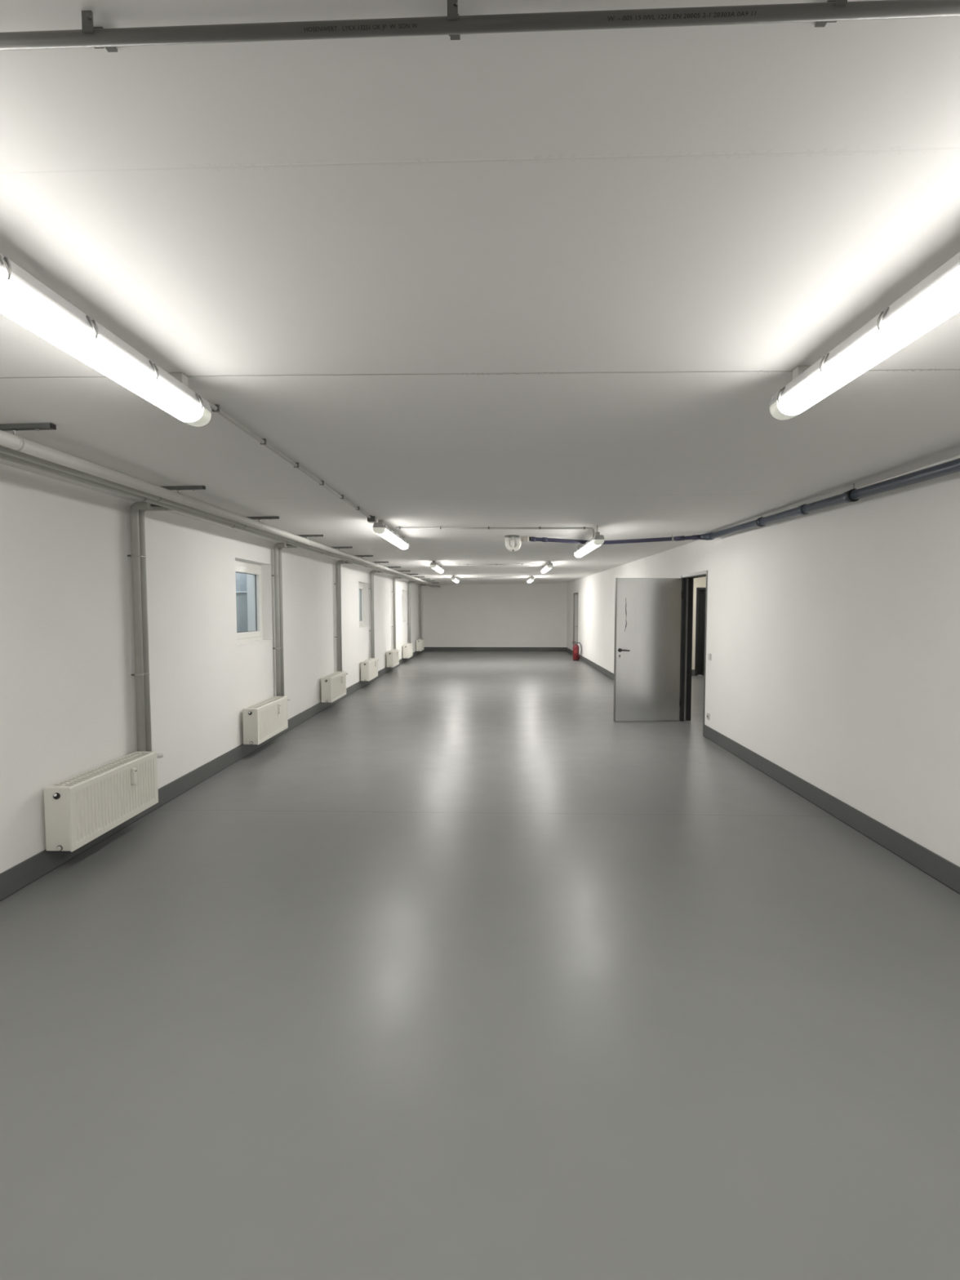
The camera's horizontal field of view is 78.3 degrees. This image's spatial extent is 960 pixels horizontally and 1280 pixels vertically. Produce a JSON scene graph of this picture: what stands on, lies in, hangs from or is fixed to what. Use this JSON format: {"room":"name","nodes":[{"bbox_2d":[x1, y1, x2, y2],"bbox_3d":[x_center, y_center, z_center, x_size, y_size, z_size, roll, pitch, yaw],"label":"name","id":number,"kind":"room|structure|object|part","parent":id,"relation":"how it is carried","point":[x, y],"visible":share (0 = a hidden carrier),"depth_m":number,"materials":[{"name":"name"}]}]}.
{"room":"empty basement room","nodes":[
{"label":"empty basement room","id":0,"kind":"room"},
{"bbox_2d":[0,463,423,873],"bbox_3d":[-2.596,-0.313,9.923,0.300,2.750,24.500,0,3,2],"label":"wall","id":1,"kind":"structure","parent":0,"point":[68,706],"depth_m":4.36,"materials":[{"name":"white paint"}]},
{"bbox_2d":[44,751,163,852],"bbox_3d":[-2.505,1.043,3.994,0.219,0.388,1.012,0,3,2],"label":"radiator","id":2,"kind":"object","parent":1,"relation":"attached to","point":[81,808],"visible":1,"depth_m":3.77,"materials":[{"name":"white metal"}]},
{"bbox_3d":[-2.514,1.069,3.512,0.151,0.381,0.010,0,3,2],"label":"panel","id":3,"kind":"part","parent":2,"relation":"part of","materials":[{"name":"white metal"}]},
{"bbox_2d":[44,751,153,788],"bbox_3d":[-2.499,0.858,3.948,0.148,0.008,0.900,0,3,2],"label":"grille","id":4,"kind":"object","parent":2,"relation":"attached to","point":[81,780],"depth_m":3.89,"materials":[{"name":"white metal"}]},
{"bbox_2d":[127,501,161,751],"bbox_3d":[-2.405,0.073,4.385,0.388,2.183,0.059,0,3,2],"label":"riser pipe","id":5,"kind":"object","parent":1,"relation":"attached to","point":[134,509],"visible":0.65,"depth_m":4.36,"materials":[{"name":"metal"}]},
{"bbox_2d":[138,506,173,751],"bbox_3d":[-2.352,0.070,4.462,0.488,2.180,0.053,0,3,2],"label":"riser pipe","id":6,"kind":"object","parent":1,"relation":"attached to","point":[141,512],"visible":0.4,"depth_m":4.44,"materials":[{"name":"metal"}]},
{"bbox_2d":[0,452,433,586],"bbox_3d":[-2.067,-1.282,9.856,0.032,0.117,24.080,0,3,2],"label":"supply pipe","id":7,"kind":"object","parent":6,"relation":"attached to","point":[4,456],"visible":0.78,"depth_m":3.85,"materials":[{"name":"grey metal"}]},
{"bbox_2d":[0,649,423,901],"bbox_3d":[-2.440,0.987,9.989,0.012,0.146,24.100,0,3,2],"label":"baseboard","id":8,"kind":"structure","parent":1,"relation":"attached to","point":[13,879],"depth_m":4.83,"materials":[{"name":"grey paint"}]},
{"bbox_2d":[235,560,272,645],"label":"window","id":9,"kind":"structure","parent":1,"relation":"in","point":[244,637],"depth_m":7.06,"materials":[{"name":"white plastic"}]},
{"bbox_3d":[-2.680,-0.424,6.664,0.072,0.815,0.890,0,3,2],"label":"sash","id":10,"kind":"part","parent":9,"relation":"part of","materials":[{"name":"white plastic"}]},
{"bbox_3d":[-2.595,0.032,6.686,0.122,0.012,0.978,0,3,2],"label":"sill","id":11,"kind":"part","parent":9,"relation":"part of","materials":[{"name":"white plastic"}]},
{"bbox_2d":[242,696,289,745],"bbox_3d":[-2.429,0.894,6.739,0.219,0.388,1.012,0,3,2],"label":"radiator","id":12,"kind":"object","parent":1,"relation":"attached to","point":[263,720],"visible":1,"depth_m":6.47,"materials":[{"name":"white metal"}]},
{"bbox_3d":[-2.438,0.920,6.257,0.151,0.381,0.010,0,3,2],"label":"panel","id":13,"kind":"part","parent":12,"relation":"part of","materials":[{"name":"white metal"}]},
{"bbox_2d":[243,696,284,709],"bbox_3d":[-2.423,0.710,6.693,0.148,0.008,0.900,0,3,2],"label":"grille","id":14,"kind":"object","parent":12,"relation":"attached to","point":[270,702],"depth_m":6.64,"materials":[{"name":"white metal"}]},
{"bbox_3d":[-2.350,0.896,6.701,0.014,0.388,0.900,0,3,2],"label":"panel","id":15,"kind":"part","parent":12,"relation":"part of","materials":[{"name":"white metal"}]},
{"bbox_2d":[271,542,291,696],"bbox_3d":[-2.327,-0.083,7.173,0.388,2.192,0.059,0,3,2],"label":"riser pipe","id":16,"kind":"object","parent":1,"relation":"attached to","point":[277,545],"visible":0.79,"depth_m":7.14,"materials":[{"name":"grey metal"}]},
{"bbox_2d":[278,545,299,696],"bbox_3d":[-2.274,-0.088,7.287,0.488,2.190,0.053,0,3,2],"label":"riser pipe","id":17,"kind":"object","parent":1,"relation":"attached to","point":[288,546],"visible":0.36,"depth_m":7.26,"materials":[{"name":"grey metal"}]},
{"bbox_2d":[320,671,347,702],"bbox_3d":[-2.351,0.743,9.529,0.219,0.388,1.012,0,3,2],"label":"radiator","id":18,"kind":"object","parent":1,"relation":"attached to","point":[333,686],"visible":1,"depth_m":9.21,"materials":[{"name":"white metal"}]},
{"bbox_3d":[-2.361,0.769,9.047,0.151,0.381,0.010,0,3,2],"label":"panel","id":19,"kind":"part","parent":18,"relation":"part of","materials":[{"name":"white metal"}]},
{"bbox_2d":[322,671,343,677],"bbox_3d":[-2.346,0.558,9.483,0.148,0.008,0.900,0,3,2],"label":"grille","id":20,"kind":"object","parent":18,"relation":"attached to","point":[336,674],"depth_m":9.46,"materials":[{"name":"white metal"}]},
{"bbox_3d":[-2.273,0.745,9.491,0.014,0.388,0.900,0,3,2],"label":"panel","id":21,"kind":"part","parent":18,"relation":"part of","materials":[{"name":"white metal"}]},
{"bbox_2d":[333,560,348,671],"bbox_3d":[-2.251,-0.237,9.928,0.388,2.202,0.059,0,3,2],"label":"riser pipe","id":22,"kind":"object","parent":1,"relation":"attached to","point":[337,566],"visible":0.75,"depth_m":9.90,"materials":[{"name":"metal"}]},
{"bbox_2d":[338,560,353,671],"bbox_3d":[-2.198,-0.242,10.041,0.488,2.199,0.053,0,3,2],"label":"riser pipe","id":23,"kind":"object","parent":1,"relation":"attached to","point":[340,564],"visible":0.34,"depth_m":10.02,"materials":[{"name":"metal"}]},
{"bbox_2d":[359,582,368,627],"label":"window","id":24,"kind":"structure","parent":1,"relation":"in","point":[361,584],"depth_m":12.50,"materials":[{"name":"white plastic"}]},
{"bbox_3d":[-2.528,-0.722,12.153,0.072,0.815,0.830,0,3,2],"label":"sash","id":25,"kind":"part","parent":24,"relation":"part of","materials":[{"name":"white plastic"}]},
{"bbox_2d":[360,657,378,681],"bbox_3d":[-2.277,0.599,12.189,0.219,0.388,1.012,0,3,2],"label":"radiator","id":26,"kind":"object","parent":1,"relation":"attached to","point":[369,668],"visible":1,"depth_m":11.83,"materials":[{"name":"white metal"}]},
{"bbox_3d":[-2.287,0.624,11.707,0.151,0.381,0.010,0,3,2],"label":"panel","id":27,"kind":"part","parent":26,"relation":"part of","materials":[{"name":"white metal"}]},
{"bbox_2d":[361,657,376,662],"bbox_3d":[-2.272,0.414,12.143,0.148,0.008,0.900,0,3,2],"label":"grille","id":28,"kind":"object","parent":26,"relation":"attached to","point":[371,660],"depth_m":12.15,"materials":[{"name":"white metal"}]},
{"bbox_3d":[-2.199,0.601,12.151,0.014,0.388,0.900,0,3,2],"label":"panel","id":29,"kind":"part","parent":26,"relation":"part of","materials":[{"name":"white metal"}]},
{"bbox_2d":[368,569,378,657],"bbox_3d":[-2.176,-0.387,12.613,0.388,2.211,0.059,0,3,2],"label":"riser pipe","id":30,"kind":"object","parent":1,"relation":"attached to","point":[372,571],"visible":0.77,"depth_m":12.58,"materials":[{"name":"metal"}]},
{"bbox_2d":[373,571,383,657],"bbox_3d":[-2.123,-0.392,12.726,0.488,2.209,0.053,0,3,2],"label":"riser pipe","id":31,"kind":"object","parent":1,"relation":"attached to","point":[378,571],"visible":0.4,"depth_m":12.70,"materials":[{"name":"metal"}]},
{"bbox_2d":[386,648,399,667],"bbox_3d":[-2.202,0.451,14.919,0.219,0.388,1.012,0,3,2],"label":"radiator","id":32,"kind":"object","parent":1,"relation":"attached to","point":[392,655],"visible":1,"depth_m":14.56,"materials":[{"name":"white metal"}]},
{"bbox_3d":[-2.211,0.476,14.437,0.151,0.381,0.010,0,3,2],"label":"panel","id":33,"kind":"part","parent":32,"relation":"part of","materials":[{"name":"white metal"}]},
{"bbox_3d":[-2.123,0.453,14.881,0.014,0.388,0.900,0,3,2],"label":"panel","id":34,"kind":"part","parent":32,"relation":"part of","materials":[{"name":"white metal"}]},
{"bbox_2d":[391,576,400,648],"bbox_3d":[-2.101,-0.540,15.332,0.388,2.221,0.059,0,3,2],"label":"riser pipe","id":35,"kind":"object","parent":1,"relation":"attached to","point":[393,577],"visible":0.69,"depth_m":15.30,"materials":[{"name":"metal"}]},
{"bbox_2d":[395,577,403,648],"bbox_3d":[-2.048,-0.545,15.446,0.488,2.218,0.053,0,3,2],"label":"riser pipe","id":36,"kind":"object","parent":1,"relation":"attached to","point":[398,578],"visible":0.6,"depth_m":15.44,"materials":[{"name":"metal"}]},
{"bbox_2d":[402,592,407,622],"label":"window","id":37,"kind":"structure","parent":1,"relation":"in","point":[402,593],"depth_m":17.85,"materials":[{"name":"white plastic"}]},
{"bbox_3d":[-2.380,-1.012,17.494,0.072,0.815,0.810,0,3,2],"label":"sash","id":38,"kind":"part","parent":37,"relation":"part of","materials":[{"name":"white plastic"}]},
{"bbox_2d":[402,643,413,658],"bbox_3d":[-2.131,0.313,17.454,0.219,0.388,1.012,0,3,2],"label":"radiator","id":39,"kind":"object","parent":1,"relation":"attached to","point":[407,649],"visible":1,"depth_m":17.00,"materials":[{"name":"white metal"}]},
{"bbox_3d":[-2.141,0.339,16.972,0.151,0.381,0.010,0,3,2],"label":"panel","id":40,"kind":"part","parent":39,"relation":"part of","materials":[{"name":"white metal"}]},
{"bbox_3d":[-2.053,0.315,17.416,0.014,0.388,0.900,0,3,2],"label":"panel","id":41,"kind":"part","parent":39,"relation":"part of","materials":[{"name":"white metal"}]},
{"bbox_2d":[407,581,414,643],"bbox_3d":[-2.026,-0.692,18.052,0.388,2.230,0.059,0,3,2],"label":"riser pipe","id":42,"kind":"object","parent":1,"relation":"attached to","point":[409,582],"visible":0.79,"depth_m":18.03,"materials":[{"name":"metal"}]},
{"bbox_2d":[415,638,424,651],"bbox_3d":[-2.054,0.160,20.269,0.219,0.388,1.012,0,3,2],"label":"radiator","id":43,"kind":"object","parent":1,"relation":"attached to","point":[420,643],"visible":1,"depth_m":19.79,"materials":[{"name":"white metal"}]},
{"bbox_3d":[-2.063,0.186,19.787,0.151,0.381,0.010,0,3,2],"label":"panel","id":44,"kind":"part","parent":43,"relation":"part of","materials":[{"name":"white metal"}]},
{"bbox_3d":[-1.975,0.163,20.231,0.014,0.388,0.900,0,3,2],"label":"panel","id":45,"kind":"part","parent":43,"relation":"part of","materials":[{"name":"white metal"}]},
{"bbox_2d":[418,583,425,638],"bbox_3d":[-1.953,-0.839,20.667,0.388,2.240,0.059,0,3,2],"label":"riser pipe","id":46,"kind":"object","parent":1,"relation":"attached to","point":[420,595],"visible":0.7,"depth_m":20.64,"materials":[{"name":"metal"}]},
{"bbox_2d":[0,650,959,1279],"bbox_3d":[2.462,1.167,9.863,10.420,0.200,24.500,0,3,2],"label":"floor","id":47,"kind":"structure","parent":0,"point":[468,969],"depth_m":2.31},
{"bbox_2d":[572,641,581,661],"bbox_3d":[2.934,0.336,17.905,0.238,0.590,0.192,3,4,41],"label":"fire extinguisher","id":48,"kind":"object","parent":47,"relation":"on","point":[575,647],"visible":1,"depth_m":17.85,"materials":[{"name":"red metal"}]},
{"bbox_2d":[0,0,959,584],"bbox_3d":[0.218,-1.480,9.782,5.330,0.352,24.100,0,3,2],"label":"ceiling","id":49,"kind":"structure","parent":0,"point":[566,278],"depth_m":1.38,"materials":[{"name":"white paint"}]},
{"bbox_2d":[0,422,56,450],"bbox_3d":[-2.141,-0.882,2.576,0.574,0.108,0.030,-1,3,2],"label":"rail","id":50,"kind":"object","parent":49,"relation":"attached to","point":[14,428],"visible":0.8,"depth_m":2.56,"materials":[{"name":"metal"}]},
{"bbox_2d":[0,445,436,586],"bbox_3d":[-1.966,-1.282,9.853,0.036,0.121,24.080,0,3,2],"label":"supply pipe","id":51,"kind":"object","parent":50,"relation":"hanging from","point":[4,450],"visible":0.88,"depth_m":3.70,"materials":[{"name":"grey metal"}]},
{"bbox_2d":[0,430,440,587],"bbox_3d":[-1.827,-1.281,9.849,0.062,0.147,24.080,0,3,2],"label":"pipe","id":52,"kind":"object","parent":50,"relation":"hanging from","point":[7,440],"visible":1,"depth_m":3.47,"materials":[{"name":"white metal"}]},
{"bbox_2d":[0,253,211,426],"bbox_3d":[-1.061,-0.811,1.398,0.125,0.142,1.580,0,3,2],"label":"strip light","id":53,"kind":"object","parent":49,"relation":"attached to","point":[24,300],"visible":1,"depth_m":1.55,"materials":[{"name":"grey plastic"}]},
{"bbox_2d":[141,485,205,503],"bbox_3d":[-2.104,-0.959,3.904,0.574,0.108,0.030,-1,3,2],"label":"rail","id":54,"kind":"object","parent":49,"relation":"attached to","point":[178,488],"visible":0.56,"depth_m":3.88,"materials":[{"name":"metal"}]},
{"bbox_2d":[231,515,279,528],"bbox_3d":[-2.067,-1.035,5.231,0.574,0.108,0.030,-1,3,2],"label":"rail","id":55,"kind":"object","parent":49,"relation":"attached to","point":[259,518],"visible":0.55,"depth_m":5.21,"materials":[{"name":"metal"}]},
{"bbox_2d":[206,400,372,519],"bbox_3d":[-1.015,-1.008,3.800,0.028,0.036,3.040,0,3,2],"label":"cable conduit","id":56,"kind":"object","parent":49,"relation":"attached to","point":[215,407],"visible":0.94,"depth_m":2.96,"materials":[{"name":"grey plastic"}]},
{"bbox_2d":[284,534,323,544],"bbox_3d":[-2.030,-1.112,6.558,0.574,0.108,0.030,-1,3,2],"label":"rail","id":57,"kind":"object","parent":49,"relation":"attached to","point":[307,536],"visible":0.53,"depth_m":6.54,"materials":[{"name":"metal"}]},
{"bbox_2d":[320,546,352,555],"bbox_3d":[-1.993,-1.188,7.885,0.574,0.108,0.030,-1,3,2],"label":"rail","id":58,"kind":"object","parent":49,"relation":"attached to","point":[339,548],"visible":0.47,"depth_m":7.87,"materials":[{"name":"metal"}]},
{"bbox_2d":[346,555,373,562],"bbox_3d":[-1.956,-1.265,9.213,0.574,0.108,0.030,-1,3,2],"label":"rail","id":59,"kind":"object","parent":49,"relation":"attached to","point":[362,556],"visible":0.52,"depth_m":9.19,"materials":[{"name":"metal"}]},
{"bbox_2d":[367,515,376,522],"bbox_3d":[-0.972,-1.083,5.303,0.070,0.050,0.070,0,3,2],"label":"junction box","id":60,"kind":"object","parent":49,"relation":"attached to","point":[373,519],"visible":0.91,"depth_m":5.27,"materials":[{"name":"grey plastic"}]},
{"bbox_2d":[364,561,388,568],"bbox_3d":[-1.920,-1.342,10.540,0.574,0.108,0.030,-1,3,2],"label":"rail","id":61,"kind":"object","parent":49,"relation":"attached to","point":[373,562],"visible":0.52,"depth_m":10.52,"materials":[{"name":"metal"}]},
{"bbox_2d":[373,520,408,550],"bbox_3d":[-0.908,-1.087,6.168,0.125,0.142,1.580,0,3,2],"label":"strip light","id":62,"kind":"object","parent":49,"relation":"attached to","point":[380,528],"visible":1,"depth_m":5.76,"materials":[{"name":"plastic"}]},
{"bbox_2d":[377,528,408,549],"bbox_3d":[-0.908,-1.042,6.170,0.108,0.052,1.420,0,3,2],"label":"diffuser","id":63,"kind":"object","parent":62,"relation":"attached to","point":[388,534],"depth_m":6.04,"materials":[{"name":"white plastic"}]},
{"bbox_2d":[430,560,444,573],"bbox_3d":[-0.801,-1.372,11.108,0.125,0.142,1.580,0,3,2],"label":"strip light","id":64,"kind":"object","parent":49,"relation":"attached to","point":[434,566],"visible":1,"depth_m":10.60,"materials":[{"name":"plastic"}]},
{"bbox_2d":[432,565,443,573],"bbox_3d":[-0.801,-1.327,11.111,0.108,0.052,1.420,0,3,2],"label":"diffuser","id":65,"kind":"object","parent":64,"relation":"attached to","point":[437,568],"depth_m":11.07,"materials":[{"name":"white plastic"}]},
{"bbox_2d":[450,575,458,582],"bbox_3d":[-0.674,-1.657,16.049,0.125,0.142,1.580,0,3,2],"label":"strip light","id":66,"kind":"object","parent":49,"relation":"attached to","point":[453,578],"visible":1,"depth_m":15.40,"materials":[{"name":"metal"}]},
{"bbox_2d":[0,0,959,52],"bbox_3d":[-0.031,-0.838,0.817,5.310,0.085,0.060,0,3,1],"label":"pipe","id":67,"kind":"object","parent":49,"relation":"attached to","point":[454,24],"visible":1,"depth_m":0.80,"materials":[{"name":"grey plastic"}]},
{"bbox_2d":[304,23,417,31],"bbox_3d":[-0.162,-0.830,0.800,0.154,0.005,0.004,0,3,2],"label":"print","id":68,"kind":"object","parent":67,"relation":"attached to","point":[308,27],"depth_m":0.80,"materials":[{"name":"grey"}]},
{"bbox_2d":[608,11,755,21],"bbox_3d":[0.270,-0.835,0.790,0.197,0.006,0.003,0,3,1],"label":"print","id":69,"kind":"object","parent":67,"relation":"attached to","point":[612,15],"depth_m":0.79,"materials":[{"name":"grey"}]},
{"bbox_2d":[395,526,594,537],"bbox_3d":[0.174,-1.119,6.082,2.067,0.119,0.028,0,3,-6],"label":"cable conduit","id":70,"kind":"object","parent":49,"relation":"attached to","point":[399,527],"visible":0.94,"depth_m":6.07,"materials":[{"name":"grey metal"}]},
{"bbox_2d":[465,576,527,577],"bbox_3d":[0.391,-1.737,16.224,1.851,0.043,0.027,0,3,-5],"label":"cable conduit","id":71,"kind":"object","parent":49,"relation":"attached to","point":[465,576],"visible":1,"depth_m":16.22,"materials":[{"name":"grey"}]},
{"bbox_2d":[455,563,537,565],"bbox_3d":[0.328,-1.460,11.405,1.587,0.041,0.029,0,3,-4],"label":"cable conduit","id":72,"kind":"object","parent":49,"relation":"attached to","point":[496,563],"visible":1,"depth_m":11.39,"materials":[{"name":"grey"}]},
{"bbox_2d":[504,534,530,551],"bbox_3d":[0.440,-1.123,6.890,0.305,0.186,0.170,0,3,2],"label":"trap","id":73,"kind":"object","parent":49,"relation":"hanging from","point":[510,548],"visible":1,"depth_m":6.87,"materials":[{"name":"plastic"}]},
{"bbox_3d":[0.372,-1.210,6.887,0.170,0.012,0.170,0,3,2],"label":"ceiling plate","id":74,"kind":"part","parent":73,"relation":"part of","materials":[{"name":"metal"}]},
{"bbox_2d":[527,575,534,582],"bbox_3d":[1.442,-1.727,16.788,0.125,0.142,1.580,0,3,2],"label":"strip light","id":75,"kind":"object","parent":49,"relation":"attached to","point":[531,579],"visible":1,"depth_m":16.12,"materials":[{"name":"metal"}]},
{"bbox_2d":[540,560,553,573],"bbox_3d":[1.308,-1.427,11.598,0.125,0.142,1.580,0,3,2],"label":"strip light","id":76,"kind":"object","parent":49,"relation":"attached to","point":[545,568],"visible":1,"depth_m":11.03,"materials":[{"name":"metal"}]},
{"bbox_2d":[541,566,551,573],"bbox_3d":[1.308,-1.382,11.600,0.108,0.052,1.420,0,3,2],"label":"diffuser","id":77,"kind":"object","parent":76,"relation":"attached to","point":[544,569],"depth_m":11.55,"materials":[{"name":"white plastic"}]},
{"bbox_2d":[573,524,604,557],"bbox_3d":[1.222,-1.109,6.708,0.125,0.219,1.580,0,3,2],"label":"strip light","id":78,"kind":"object","parent":49,"relation":"hanging from","point":[597,540],"visible":1,"depth_m":6.28,"materials":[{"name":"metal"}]},
{"bbox_2d":[574,541,599,557],"bbox_3d":[1.222,-1.026,6.713,0.108,0.052,1.420,0,3,2],"label":"diffuser","id":79,"kind":"object","parent":78,"relation":"attached to","point":[588,546],"depth_m":6.62,"materials":[{"name":"white plastic"}]},
{"bbox_2d":[530,534,700,544],"bbox_3d":[1.578,-1.172,6.888,1.974,0.109,0.090,0,3,0],"label":"drain pipe","id":80,"kind":"object","parent":49,"relation":"attached to","point":[672,538],"visible":0.89,"depth_m":6.87,"materials":[{"name":"grey plastic"}]},
{"bbox_2d":[700,457,959,540],"bbox_3d":[2.504,-0.878,2.302,0.150,0.226,9.210,0,3,2],"label":"drain pipe","id":81,"kind":"object","parent":49,"relation":"attached to","point":[854,495],"visible":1,"depth_m":4.07,"materials":[{"name":"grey plastic"}]},
{"bbox_2d":[769,251,959,420],"bbox_3d":[1.101,-0.840,1.407,0.125,0.142,1.580,0,3,2],"label":"strip light","id":82,"kind":"object","parent":49,"relation":"attached to","point":[935,299],"visible":1,"depth_m":1.59,"materials":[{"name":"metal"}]},
{"bbox_2d":[422,582,567,647],"bbox_3d":[0.554,-0.967,21.973,5.330,2.750,0.200,0,3,2],"label":"wall","id":83,"kind":"structure","parent":0,"point":[482,615],"depth_m":21.88,"materials":[{"name":"white paint"}]},
{"bbox_2d":[423,647,566,651],"bbox_3d":[0.551,0.339,21.938,5.306,0.146,0.012,0,3,2],"label":"baseboard","id":84,"kind":"structure","parent":83,"relation":"attached to","point":[462,649],"depth_m":21.93,"materials":[{"name":"grey paint"}]},
{"bbox_2d":[691,576,706,669],"bbox_3d":[5.370,-0.534,13.998,4.440,2.750,0.200,0,3,2],"label":"wall","id":85,"kind":"structure","parent":0,"point":[700,582],"depth_m":13.89,"materials":[{"name":"beige paint"}]},
{"bbox_2d":[691,669,694,675],"bbox_3d":[5.367,0.772,13.963,4.440,0.146,0.012,0,3,2],"label":"baseboard","id":86,"kind":"structure","parent":85,"relation":"attached to","point":[692,670],"depth_m":13.97,"materials":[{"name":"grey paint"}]},
{"bbox_2d":[694,587,706,675],"bbox_3d":[5.625,-0.190,13.835,1.080,2.080,0.550,0,3,2],"label":"door","id":87,"kind":"structure","parent":85,"relation":"in","point":[700,592],"depth_m":13.94,"materials":[{"name":"grey metal"}]},
{"bbox_2d":[566,455,959,866],"bbox_3d":[2.957,-0.305,9.770,0.150,2.750,24.500,0,3,2],"label":"wall","id":88,"kind":"structure","parent":0,"point":[833,633],"depth_m":4.40,"materials":[{"name":"white paint"}]},
{"bbox_2d":[573,592,577,645],"bbox_3d":[3.202,-0.504,19.445,0.194,2.100,1.150,0,3,2],"label":"door","id":89,"kind":"structure","parent":88,"relation":"in","point":[575,594],"depth_m":19.52,"materials":[{"name":"grey"}]},
{"bbox_2d":[613,570,707,735],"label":"door","id":90,"kind":"structure","parent":88,"relation":"in","point":[650,642],"depth_m":8.28,"materials":[{"name":"grey metal"}]},
{"bbox_3d":[2.006,0.143,8.222,0.149,0.052,0.060,0,3,-4],"label":"handle","id":91,"kind":"part","parent":90,"relation":"part of","materials":[{"name":"black plastic"}]},
{"bbox_3d":[2.908,0.146,7.869,0.160,2.055,1.026,0,3,2],"label":"frame","id":92,"kind":"part","parent":90,"relation":"part of","materials":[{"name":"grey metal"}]},
{"bbox_2d":[566,647,959,894],"bbox_3d":[2.876,0.995,9.842,0.012,0.146,24.100,0,3,2],"label":"baseboard","id":93,"kind":"structure","parent":88,"relation":"attached to","point":[948,873],"depth_m":4.34,"materials":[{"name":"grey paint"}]}
]}

